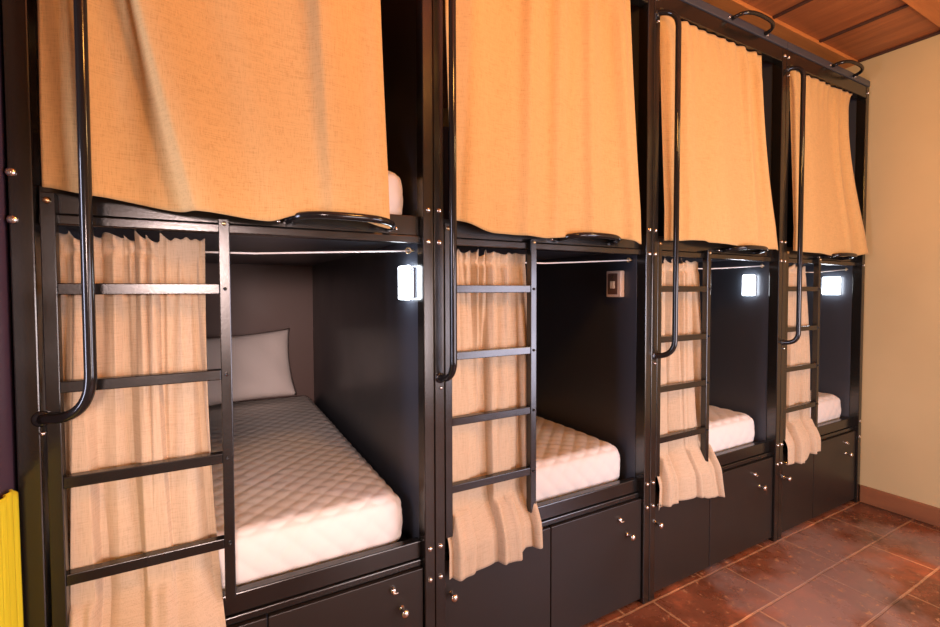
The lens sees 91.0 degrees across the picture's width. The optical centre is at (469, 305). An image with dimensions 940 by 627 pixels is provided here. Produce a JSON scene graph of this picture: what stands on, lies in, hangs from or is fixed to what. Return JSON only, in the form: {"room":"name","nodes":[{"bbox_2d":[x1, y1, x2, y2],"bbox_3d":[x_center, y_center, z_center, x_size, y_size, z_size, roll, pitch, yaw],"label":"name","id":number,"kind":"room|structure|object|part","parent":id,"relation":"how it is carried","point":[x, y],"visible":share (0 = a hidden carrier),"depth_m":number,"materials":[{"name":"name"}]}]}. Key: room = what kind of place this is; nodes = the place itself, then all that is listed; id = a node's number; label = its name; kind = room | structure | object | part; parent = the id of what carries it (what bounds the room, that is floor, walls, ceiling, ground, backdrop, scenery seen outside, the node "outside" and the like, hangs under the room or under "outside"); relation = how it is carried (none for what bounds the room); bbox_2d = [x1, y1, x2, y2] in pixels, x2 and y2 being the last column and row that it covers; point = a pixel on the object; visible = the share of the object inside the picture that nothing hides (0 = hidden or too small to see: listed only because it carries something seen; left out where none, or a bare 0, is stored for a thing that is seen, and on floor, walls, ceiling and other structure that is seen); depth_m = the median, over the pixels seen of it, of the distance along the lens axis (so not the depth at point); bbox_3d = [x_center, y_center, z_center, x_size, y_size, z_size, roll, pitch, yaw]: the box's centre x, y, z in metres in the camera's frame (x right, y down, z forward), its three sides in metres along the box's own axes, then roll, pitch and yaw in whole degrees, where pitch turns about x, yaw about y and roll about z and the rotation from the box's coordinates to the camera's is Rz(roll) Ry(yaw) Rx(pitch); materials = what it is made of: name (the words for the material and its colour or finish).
{"room":"dormitory","nodes":[
{"label":"dormitory","id":0,"kind":"room"},
{"bbox_2d":[0,0,17,498],"bbox_3d":[-1.472,-0.133,1.766,0.094,2.825,2.080,-1,2,-29],"label":"wall","id":1,"kind":"structure","parent":0,"point":[8,442],"depth_m":0.97,"materials":[{"name":"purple paint"}]},
{"bbox_2d":[703,0,857,68],"bbox_3d":[0.044,-1.476,1.677,5.345,0.022,0.198,-1,2,-29],"label":"trim","id":2,"kind":"structure","parent":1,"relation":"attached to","point":[782,30],"depth_m":2.54,"materials":[{"name":"brown wood"}]},
{"bbox_2d":[443,108,448,126],"bbox_3d":[-0.287,-0.195,3.681,4.025,2.825,0.120,-1,2,-29],"label":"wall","id":3,"kind":"structure","parent":0,"point":[445,111],"depth_m":3.63,"materials":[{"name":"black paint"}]},
{"bbox_2d":[443,0,939,108],"bbox_3d":[0.515,-1.491,0.827,5.345,0.060,5.580,-1,2,-29],"label":"ceiling","id":4,"kind":"structure","parent":0,"point":[818,19],"depth_m":2.48,"materials":[{"name":"red wood"}]},
{"bbox_2d":[772,0,812,18],"bbox_3d":[1.686,-1.502,2.247,0.018,0.012,0.397,-1,2,-29],"label":"trim","id":5,"kind":"structure","parent":4,"relation":"attached to","point":[804,2],"depth_m":2.34,"materials":[{"name":"brown wood"}]},
{"bbox_2d":[819,4,908,42],"bbox_3d":[2.105,-1.511,2.480,0.018,0.012,0.397,-1,2,-29],"label":"trim","id":6,"kind":"structure","parent":4,"relation":"attached to","point":[905,5],"depth_m":2.46,"materials":[{"name":"brown wood"}]},
{"bbox_2d":[902,0,939,26],"bbox_3d":[0.354,-1.459,1.119,5.345,0.022,0.285,-1,2,-29],"label":"trim","id":7,"kind":"structure","parent":4,"relation":"attached to","point":[930,9],"depth_m":2.32,"materials":[{"name":"brown wood"}]},
{"bbox_2d":[581,500,939,626],"bbox_3d":[0.536,1.330,0.991,5.445,0.060,5.700,-1,2,-29],"label":"floor","id":8,"kind":"structure","parent":0,"point":[851,564],"depth_m":2.09,"materials":[{"name":"tile"}]},
{"bbox_2d":[2,0,434,626],"bbox_3d":[-0.974,-0.035,1.988,0.981,2.613,1.941,-1,2,-29],"label":"bunk bed","id":9,"kind":"object","parent":8,"relation":"on","point":[363,354],"visible":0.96,"depth_m":1.34,"materials":[{"name":"black metal"}]},
{"bbox_2d":[0,489,23,626],"bbox_3d":[-0.883,0.795,0.856,0.016,0.825,0.302,-1,2,-29],"label":"hanging cloth","id":10,"kind":"object","parent":9,"relation":"hanging from","point":[11,598],"visible":1,"depth_m":0.94,"materials":[{"name":"yellow fabric"}]},
{"bbox_3d":[-0.962,0.016,1.007,0.040,2.572,0.050,-1,2,-29],"label":"post","id":11,"kind":"part","parent":9,"relation":"part of","materials":[{"name":"black metal"}]},
{"bbox_3d":[-1.405,-0.007,1.825,0.016,2.570,1.809,-1,2,-29],"label":"panel","id":12,"kind":"part","parent":9,"relation":"part of","materials":[{"name":"black metal"}]},
{"bbox_3d":[-0.870,-0.463,0.978,0.126,1.443,0.023,0,2,3],"label":"grab handle","id":13,"kind":"part","parent":9,"relation":"part of","materials":[{"name":"black metal"}]},
{"bbox_2d":[59,230,225,626],"bbox_3d":[-0.784,0.369,1.111,0.352,1.100,0.098,-1,2,-29],"label":"curtain","id":14,"kind":"object","parent":9,"relation":"hanging from","point":[137,334],"visible":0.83,"depth_m":1.13,"materials":[{"name":"fabric"}]},
{"bbox_2d":[37,0,389,228],"bbox_3d":[-0.572,-0.708,1.147,0.763,0.989,0.095,-1,2,-29],"label":"curtain","id":15,"kind":"object","parent":9,"relation":"hanging from","point":[262,110],"visible":0.95,"depth_m":1.12,"materials":[{"name":"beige fabric"}]},
{"bbox_3d":[-0.559,-0.230,1.242,0.902,0.086,0.038,-1,2,-29],"label":"bed rail","id":16,"kind":"part","parent":9,"relation":"part of","materials":[{"name":"black metal"}]},
{"bbox_3d":[-0.745,1.062,1.154,0.442,0.431,0.018,-1,2,-29],"label":"locker door","id":17,"kind":"part","parent":9,"relation":"part of","materials":[{"name":"black"}]},
{"bbox_3d":[-1.436,-0.038,2.831,0.906,2.570,0.018,-1,2,-29],"label":"panel","id":18,"kind":"part","parent":9,"relation":"part of","materials":[{"name":"brown laminate"}]},
{"bbox_2d":[208,396,402,590],"bbox_3d":[-1.009,0.692,2.059,0.875,0.181,1.740,-1,2,-29],"label":"mattress","id":19,"kind":"object","parent":9,"relation":"on","point":[305,497],"visible":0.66,"depth_m":1.52,"materials":[{"name":"white fabric"}]},
{"bbox_2d":[206,328,296,405],"bbox_3d":[-1.375,0.367,2.688,0.683,0.436,0.208,-1,2,-27],"label":"pillow","id":20,"kind":"object","parent":19,"relation":"on","point":[260,361],"visible":0.61,"depth_m":2.69,"materials":[{"name":"beige fabric"}]},
{"bbox_3d":[-0.557,0.802,1.276,0.902,0.077,0.038,-1,2,-29],"label":"bed rail","id":21,"kind":"part","parent":9,"relation":"part of","materials":[{"name":"black metal"}]},
{"bbox_3d":[-0.351,1.054,1.373,0.452,0.431,0.018,-1,2,-29],"label":"locker door","id":22,"kind":"part","parent":9,"relation":"part of","materials":[{"name":"black wood"}]},
{"bbox_3d":[-0.599,-0.023,2.272,0.016,2.570,1.809,-1,2,-29],"label":"panel","id":23,"kind":"part","parent":9,"relation":"part of","materials":[{"name":"grey laminate"}]},
{"bbox_2d":[388,171,402,214],"bbox_3d":[-1.001,-0.362,2.018,0.875,0.181,1.740,-1,2,-29],"label":"mattress","id":24,"kind":"object","parent":9,"relation":"on","point":[395,185],"visible":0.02,"depth_m":1.46,"materials":[{"name":"white fabric"}]},
{"bbox_3d":[-0.202,0.944,1.421,0.026,0.026,0.036,-1,2,-29],"label":"door knob","id":25,"kind":"part","parent":9,"relation":"part of","materials":[{"name":"silver metal"}]},
{"bbox_2d":[398,265,414,299],"bbox_3d":[-0.211,-0.075,1.528,0.026,0.112,0.092,-1,2,-29],"label":"reading lamp","id":26,"kind":"object","parent":9,"relation":"attached to","point":[406,274],"visible":1,"depth_m":1.50,"materials":[{"name":"grey plastic"}]},
{"bbox_3d":[-0.203,-0.075,1.532,0.006,0.100,0.088,-1,2,-29],"label":"plate","id":27,"kind":"part","parent":26,"relation":"part of","materials":[{"name":"grey"}]},
{"bbox_3d":[-0.141,0.000,1.463,0.035,2.572,0.050,-1,2,-29],"label":"post","id":28,"kind":"part","parent":9,"relation":"part of","materials":[{"name":"black metal"}]},
{"bbox_2d":[432,0,653,626],"bbox_3d":[-0.107,-0.052,2.469,0.998,2.613,1.941,-1,2,-29],"label":"bunk bed","id":29,"kind":"object","parent":8,"relation":"on","point":[588,351],"visible":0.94,"depth_m":1.86,"materials":[{"name":"black metal"}]},
{"bbox_3d":[-0.109,-0.001,1.480,0.035,2.572,0.050,-1,2,-29],"label":"post","id":30,"kind":"part","parent":29,"relation":"part of","materials":[{"name":"black metal"}]},
{"bbox_3d":[-0.574,-0.055,3.310,0.933,2.570,0.018,-1,2,-29],"label":"panel","id":31,"kind":"part","parent":29,"relation":"part of","materials":[{"name":"brown laminate"}]},
{"bbox_3d":[-0.070,-0.479,1.419,0.023,1.443,0.075,-2,2,-45],"label":"grab handle","id":32,"kind":"part","parent":29,"relation":"part of","materials":[{"name":"black metal"}]},
{"bbox_3d":[-0.054,0.947,1.504,0.026,0.026,0.036,-1,2,-29],"label":"door knob","id":33,"kind":"part","parent":29,"relation":"part of","materials":[{"name":"silver metal"}]},
{"bbox_2d":[448,249,542,580],"bbox_3d":[0.080,0.346,1.588,0.372,1.082,0.100,-1,2,-29],"label":"curtain","id":34,"kind":"object","parent":29,"relation":"hanging from","point":[492,523],"visible":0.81,"depth_m":1.61,"materials":[{"name":"fabric"}]},
{"bbox_3d":[0.104,1.046,1.625,0.438,0.431,0.018,-1,2,-29],"label":"locker door","id":35,"kind":"part","parent":29,"relation":"part of","materials":[{"name":"black wood"}]},
{"bbox_3d":[0.306,0.785,1.754,0.929,0.077,0.038,-1,2,-29],"label":"bed rail","id":36,"kind":"part","parent":29,"relation":"part of","materials":[{"name":"black metal"}]},
{"bbox_2d":[445,0,640,243],"bbox_3d":[0.305,-0.730,1.647,0.855,0.981,0.079,-1,2,-29],"label":"curtain","id":37,"kind":"object","parent":29,"relation":"hanging from","point":[546,141],"visible":0.98,"depth_m":1.63,"materials":[{"name":"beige fabric"}]},
{"bbox_3d":[0.304,-0.247,1.721,0.929,0.086,0.038,-1,2,-29],"label":"bed rail","id":38,"kind":"part","parent":29,"relation":"part of","materials":[{"name":"black metal"}]},
{"bbox_3d":[0.276,-0.040,2.757,0.016,2.570,1.809,-1,2,-29],"label":"panel","id":39,"kind":"part","parent":29,"relation":"part of","materials":[{"name":"grey laminate"}]},
{"bbox_2d":[536,416,619,502],"bbox_3d":[-0.132,0.675,2.545,0.875,0.181,1.740,-1,2,-29],"label":"mattress","id":40,"kind":"object","parent":29,"relation":"on","point":[568,460],"visible":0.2,"depth_m":1.92,"materials":[{"name":"white fabric"}]},
{"bbox_3d":[0.510,1.038,1.850,0.482,0.431,0.018,-1,2,-29],"label":"locker door","id":41,"kind":"part","parent":29,"relation":"part of","materials":[{"name":"black wood"}]},
{"bbox_2d":[606,270,623,296],"bbox_3d":[0.640,-0.095,2.046,0.034,0.116,0.084,-1,2,-29],"label":"box","id":42,"kind":"object","parent":29,"relation":"attached to","point":[614,285],"visible":1,"depth_m":2.03,"materials":[{"name":"beige plastic"}]},
{"bbox_2d":[610,281,614,287],"bbox_3d":[0.628,-0.091,2.039,0.005,0.032,0.024,-1,2,-29],"label":"switch","id":43,"kind":"object","parent":42,"relation":"attached to","point":[612,283],"depth_m":2.03,"materials":[{"name":"beige plastic"}]},
{"bbox_3d":[0.664,0.952,1.902,0.026,0.026,0.036,-1,2,-29],"label":"door knob","id":44,"kind":"part","parent":29,"relation":"part of","materials":[{"name":"silver metal"}]},
{"bbox_3d":[0.311,-1.260,1.673,0.929,0.070,0.040,-1,2,-29],"label":"rail","id":45,"kind":"part","parent":29,"relation":"part of","materials":[{"name":"black metal"}]},
{"bbox_3d":[0.734,-0.017,1.948,0.035,2.572,0.050,-1,2,-29],"label":"post","id":46,"kind":"part","parent":29,"relation":"part of","materials":[{"name":"black metal"}]},
{"bbox_2d":[648,0,786,600],"bbox_3d":[0.767,-0.069,2.954,0.998,2.613,1.941,-1,2,-29],"label":"bunk bed","id":47,"kind":"object","parent":8,"relation":"on","point":[740,335],"visible":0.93,"depth_m":2.30,"materials":[{"name":"black metal"}]},
{"bbox_3d":[0.765,-0.018,1.965,0.035,2.572,0.050,-1,2,-29],"label":"post","id":48,"kind":"part","parent":47,"relation":"part of","materials":[{"name":"black metal"}]},
{"bbox_3d":[0.814,0.942,1.985,0.026,0.026,0.036,-1,2,-29],"label":"door knob","id":49,"kind":"part","parent":47,"relation":"part of","materials":[{"name":"silver metal"}]},
{"bbox_3d":[0.820,-0.496,1.914,0.090,1.443,0.023,1,2,22],"label":"grab handle","id":50,"kind":"part","parent":47,"relation":"part of","materials":[{"name":"black metal"}]},
{"bbox_3d":[0.958,1.029,2.099,0.390,0.431,0.018,-1,2,-29],"label":"locker door","id":51,"kind":"part","parent":47,"relation":"part of","materials":[{"name":"black wood"}]},
{"bbox_2d":[657,258,724,508],"bbox_3d":[0.991,0.348,2.093,0.456,1.128,0.103,-1,2,-29],"label":"curtain","id":52,"kind":"object","parent":47,"relation":"hanging from","point":[685,474],"visible":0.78,"depth_m":2.10,"materials":[{"name":"fabric"}]},
{"bbox_3d":[1.180,0.768,2.239,0.929,0.077,0.038,-1,2,-29],"label":"bed rail","id":53,"kind":"part","parent":47,"relation":"part of","materials":[{"name":"black metal"}]},
{"bbox_3d":[1.150,-0.057,3.242,0.016,2.570,1.809,-1,2,-29],"label":"panel","id":54,"kind":"part","parent":47,"relation":"part of","materials":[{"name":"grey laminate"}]},
{"bbox_3d":[1.179,-0.264,2.205,0.929,0.086,0.038,-1,2,-29],"label":"bed rail","id":55,"kind":"part","parent":47,"relation":"part of","materials":[{"name":"black metal"}]},
{"bbox_2d":[660,16,777,249],"bbox_3d":[1.187,-0.756,2.135,0.877,0.963,0.076,-1,2,-29],"label":"curtain","id":56,"kind":"object","parent":47,"relation":"hanging from","point":[726,197],"visible":0.94,"depth_m":2.08,"materials":[{"name":"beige fabric"}]},
{"bbox_3d":[1.185,-1.277,2.157,0.929,0.070,0.040,-1,2,-29],"label":"rail","id":57,"kind":"part","parent":47,"relation":"part of","materials":[{"name":"black metal"}]},
{"bbox_2d":[709,405,754,452],"bbox_3d":[0.748,0.658,3.030,0.875,0.181,1.740,-1,2,-29],"label":"mattress","id":58,"kind":"object","parent":47,"relation":"on","point":[728,429],"visible":0.08,"depth_m":2.39,"materials":[{"name":"white fabric"}]},
{"bbox_3d":[1.364,1.021,2.324,0.530,0.431,0.018,-1,2,-29],"label":"locker door","id":59,"kind":"part","parent":47,"relation":"part of","materials":[{"name":"black wood"}]},
{"bbox_2d":[742,275,755,295],"bbox_3d":[1.525,-0.110,2.521,0.026,0.112,0.066,-1,2,-29],"label":"reading lamp","id":60,"kind":"object","parent":47,"relation":"attached to","point":[748,281],"visible":1,"depth_m":2.51,"materials":[{"name":"grey plastic"}]},
{"bbox_3d":[1.502,0.932,2.367,0.026,0.026,0.036,-1,2,-29],"label":"door knob","id":61,"kind":"part","parent":47,"relation":"part of","materials":[{"name":"silver metal"}]},
{"bbox_3d":[1.608,-0.034,2.433,0.035,2.572,0.050,-1,2,-29],"label":"post","id":62,"kind":"part","parent":47,"relation":"part of","materials":[{"name":"black metal"}]},
{"bbox_2d":[778,42,869,539],"bbox_3d":[1.613,-0.086,3.423,0.933,2.613,1.941,-1,2,-29],"label":"bunk bed","id":63,"kind":"object","parent":8,"relation":"on","point":[828,479],"visible":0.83,"depth_m":2.76,"materials":[{"name":"black wood"}]},
{"bbox_3d":[1.640,-0.035,2.450,0.035,2.572,0.050,-1,2,-29],"label":"post","id":64,"kind":"part","parent":63,"relation":"part of","materials":[{"name":"black metal"}]},
{"bbox_3d":[1.707,0.928,2.481,0.026,0.026,0.036,-1,2,-29],"label":"door knob","id":65,"kind":"part","parent":63,"relation":"part of","materials":[{"name":"silver metal"}]},
{"bbox_3d":[1.680,-0.513,2.389,0.076,1.443,0.023,2,2,43],"label":"grab handle","id":66,"kind":"part","parent":63,"relation":"part of","materials":[{"name":"black metal"}]},
{"bbox_3d":[1.812,1.012,2.572,0.345,0.431,0.018,-1,2,-29],"label":"locker door","id":67,"kind":"part","parent":63,"relation":"part of","materials":[{"name":"black wood"}]},
{"bbox_2d":[785,263,820,464],"bbox_3d":[1.819,0.315,2.552,0.339,1.095,0.102,-1,2,-29],"label":"curtain","id":68,"kind":"object","parent":63,"relation":"hanging from","point":[803,438],"visible":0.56,"depth_m":2.58,"materials":[{"name":"fabric"}]},
{"bbox_3d":[2.025,0.751,2.708,0.862,0.077,0.038,-1,2,-29],"label":"bed rail","id":69,"kind":"part","parent":63,"relation":"part of","materials":[{"name":"black metal"}]},
{"bbox_3d":[1.966,-0.073,3.695,0.016,2.570,1.809,-1,2,-29],"label":"panel","id":70,"kind":"part","parent":63,"relation":"part of","materials":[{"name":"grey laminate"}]},
{"bbox_3d":[2.024,-0.281,2.674,0.862,0.086,0.038,-1,2,-29],"label":"bed rail","id":71,"kind":"part","parent":63,"relation":"part of","materials":[{"name":"black metal"}]},
{"bbox_2d":[810,390,840,424],"bbox_3d":[1.590,0.641,3.496,0.853,0.181,1.740,-1,2,-29],"label":"mattress","id":72,"kind":"object","parent":63,"relation":"on","point":[829,407],"visible":0.03,"depth_m":2.87,"materials":[{"name":"white fabric"}]},
{"bbox_3d":[2.031,-1.294,2.626,0.862,0.070,0.040,-1,2,-29],"label":"rail","id":73,"kind":"part","parent":63,"relation":"part of","materials":[{"name":"black metal"}]},
{"bbox_2d":[790,71,867,256],"bbox_3d":[2.048,-0.767,2.617,0.852,0.975,0.068,-1,2,-29],"label":"curtain","id":74,"kind":"object","parent":63,"relation":"hanging from","point":[832,218],"visible":0.93,"depth_m":2.58,"materials":[{"name":"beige fabric"}]},
{"bbox_2d":[822,277,841,294],"bbox_3d":[2.336,-0.126,2.983,0.026,0.112,0.100,-1,2,-29],"label":"reading lamp","id":75,"kind":"object","parent":63,"relation":"attached to","point":[830,285],"visible":1,"depth_m":2.97,"materials":[{"name":"grey plastic"}]},
{"bbox_3d":[2.189,1.004,2.782,0.509,0.431,0.018,-1,2,-29],"label":"locker door","id":76,"kind":"part","parent":63,"relation":"part of","materials":[{"name":"black wood"}]},
{"bbox_3d":[2.425,-0.050,2.886,0.036,2.572,0.050,-1,2,-29],"label":"post","id":77,"kind":"part","parent":63,"relation":"part of","materials":[{"name":"black metal"}]},
{"bbox_2d":[789,34,939,507],"bbox_3d":[2.870,-0.158,2.243,0.100,2.825,5.700,-1,2,-29],"label":"wall","id":78,"kind":"structure","parent":0,"point":[900,449],"depth_m":2.72,"materials":[{"name":"beige paint"}]},
{"bbox_2d":[858,31,939,62],"bbox_3d":[2.519,-1.517,2.709,0.014,0.016,0.397,-1,2,-29],"label":"trim","id":79,"kind":"structure","parent":78,"relation":"attached to","point":[937,32],"depth_m":2.70,"materials":[{"name":"brown wood"}]},
{"bbox_2d":[860,485,939,526],"bbox_3d":[3.332,1.229,1.338,0.018,0.106,3.598,-1,2,-29],"label":"baseboard","id":80,"kind":"structure","parent":78,"relation":"attached to","point":[919,511],"depth_m":2.73,"materials":[{"name":"brown ceramic"}]}
]}

